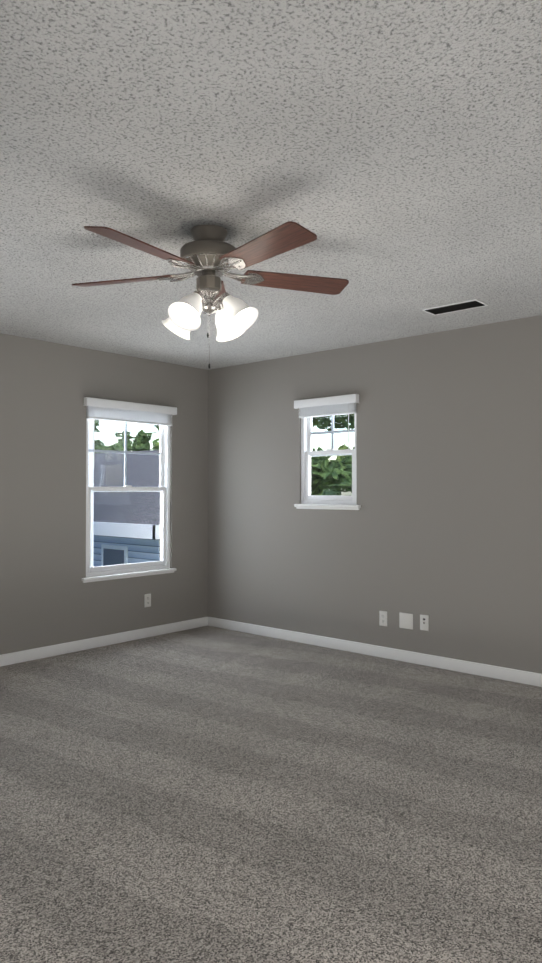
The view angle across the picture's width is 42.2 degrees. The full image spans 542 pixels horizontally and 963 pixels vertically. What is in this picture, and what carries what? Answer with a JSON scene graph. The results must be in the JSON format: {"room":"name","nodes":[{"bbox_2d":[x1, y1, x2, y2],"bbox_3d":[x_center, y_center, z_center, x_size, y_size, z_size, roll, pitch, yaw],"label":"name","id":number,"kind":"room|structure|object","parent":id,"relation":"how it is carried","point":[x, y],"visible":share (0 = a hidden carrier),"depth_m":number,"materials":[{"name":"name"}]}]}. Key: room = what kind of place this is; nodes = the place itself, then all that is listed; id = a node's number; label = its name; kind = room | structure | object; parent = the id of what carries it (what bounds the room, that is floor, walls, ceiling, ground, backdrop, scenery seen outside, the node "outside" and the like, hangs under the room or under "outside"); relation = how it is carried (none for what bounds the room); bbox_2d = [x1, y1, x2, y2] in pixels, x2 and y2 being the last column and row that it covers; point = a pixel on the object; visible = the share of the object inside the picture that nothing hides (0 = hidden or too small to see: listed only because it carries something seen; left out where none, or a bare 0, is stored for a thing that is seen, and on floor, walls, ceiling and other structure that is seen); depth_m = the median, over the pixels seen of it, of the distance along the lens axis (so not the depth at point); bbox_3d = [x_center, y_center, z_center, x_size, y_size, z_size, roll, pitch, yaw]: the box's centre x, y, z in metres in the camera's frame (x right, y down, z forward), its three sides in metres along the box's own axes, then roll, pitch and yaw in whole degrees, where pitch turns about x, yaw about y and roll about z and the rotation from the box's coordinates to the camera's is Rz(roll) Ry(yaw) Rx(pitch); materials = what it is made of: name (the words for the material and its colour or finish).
{"room":"empty bedroom","nodes":[
{"label":"empty bedroom","id":0,"kind":"room"},
{"bbox_2d":[0,333,207,654],"bbox_3d":[-2.332,0.127,4.865,0.160,2.440,5.370,-1,-1,41],"label":"wall","id":1,"kind":"structure","parent":0,"point":[48,597],"depth_m":5.59,"materials":[{"name":"grey paint"}]},
{"bbox_2d":[0,617,207,666],"bbox_3d":[-2.267,1.304,4.793,0.013,0.085,5.050,-1,-1,41],"label":"baseboard","id":2,"kind":"structure","parent":1,"relation":"attached to","point":[49,651],"depth_m":5.75,"materials":[{"name":"white wood"}]},
{"bbox_2d":[82,397,176,582],"bbox_3d":[-1.223,0.073,6.048,0.153,1.498,0.980,-1,-1,41],"label":"window","id":3,"kind":"structure","parent":1,"relation":"in","point":[98,409],"depth_m":6.07,"materials":[{"name":"white plastic"}]},
{"bbox_2d":[144,594,150,606],"bbox_3d":[-1.082,1.042,6.152,0.016,0.114,0.070,-1,-1,41],"label":"electrical outlet","id":4,"kind":"object","parent":1,"relation":"attached to","point":[147,600],"visible":1,"depth_m":6.14,"materials":[{"name":"white plastic"}]},
{"bbox_2d":[0,626,541,962],"bbox_3d":[-0.190,1.383,2.962,5.870,0.120,5.370,-1,-1,41],"label":"floor","id":5,"kind":"structure","parent":0,"point":[207,794],"depth_m":2.85,"materials":[{"name":"grey carpet"}]},
{"bbox_2d":[0,0,541,369],"bbox_3d":[-0.190,-1.177,2.995,5.870,0.120,5.370,-1,-1,41],"label":"ceiling","id":6,"kind":"structure","parent":0,"point":[388,153],"depth_m":2.47,"materials":[{"name":"white paint"}]},
{"bbox_2d":[71,221,348,368],"bbox_3d":[-0.282,-0.810,3.092,1.285,0.611,1.271,-1,-1,41],"label":"fan","id":7,"kind":"object","parent":6,"relation":"hanging from","point":[209,257],"visible":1,"depth_m":3.05,"materials":[{"name":"brown wood"}]},
{"bbox_2d":[422,299,487,314],"bbox_3d":[1.155,-1.093,4.415,0.370,0.011,0.170,-1,-1,41],"label":"ceiling vent","id":8,"kind":"object","parent":6,"relation":"in","point":[458,306],"visible":0.96,"depth_m":4.40,"materials":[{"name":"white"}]},
{"bbox_2d":[208,315,541,673],"bbox_3d":[1.532,0.128,4.934,5.870,2.440,0.160,-1,-1,41],"label":"wall","id":9,"kind":"structure","parent":0,"point":[441,528],"depth_m":5.32,"materials":[{"name":"grey paint"}]},
{"bbox_2d":[294,394,360,509],"bbox_3d":[0.481,-0.230,5.795,0.660,0.918,0.153,-1,-1,41],"label":"window","id":10,"kind":"structure","parent":9,"relation":"in","point":[332,406],"depth_m":5.81,"materials":[{"name":"white plastic"}]},
{"bbox_2d":[208,617,541,686],"bbox_3d":[1.480,1.305,4.849,5.537,0.085,0.013,-1,-1,41],"label":"baseboard","id":11,"kind":"structure","parent":9,"relation":"attached to","point":[504,673],"depth_m":5.34,"materials":[{"name":"white wood"}]},
{"bbox_2d":[379,611,386,625],"bbox_3d":[0.866,1.054,5.402,0.070,0.114,0.016,-1,-1,41],"label":"electrical outlet","id":12,"kind":"object","parent":9,"relation":"attached to","point":[382,618],"visible":1,"depth_m":5.40,"materials":[{"name":"white plastic"}]},
{"bbox_2d":[399,612,412,629],"bbox_3d":[1.014,1.046,5.267,0.116,0.116,0.006,-1,-1,41],"label":"wall plate","id":13,"kind":"object","parent":9,"relation":"attached to","point":[405,620],"visible":1,"depth_m":5.26,"materials":[{"name":"white plastic"}]},
{"bbox_2d":[420,614,428,630],"bbox_3d":[1.125,1.039,5.163,0.070,0.114,0.016,-1,-1,41],"label":"outlet","id":14,"kind":"object","parent":9,"relation":"attached to","point":[424,622],"visible":1,"depth_m":5.16,"materials":[{"name":"white plastic"}]},
{"label":"outside","id":15,"kind":"structure","parent":0,"visible":0},
{"bbox_2d":[88,414,354,566],"bbox_3d":[-0.604,-1.292,6.726,120.000,11.925,120.000,-1,-1,41],"label":"scenery","id":16,"kind":"structure","parent":15,"point":[98,480],"depth_m":12.49,"materials":[{"name":"multicoloured"}]}
]}

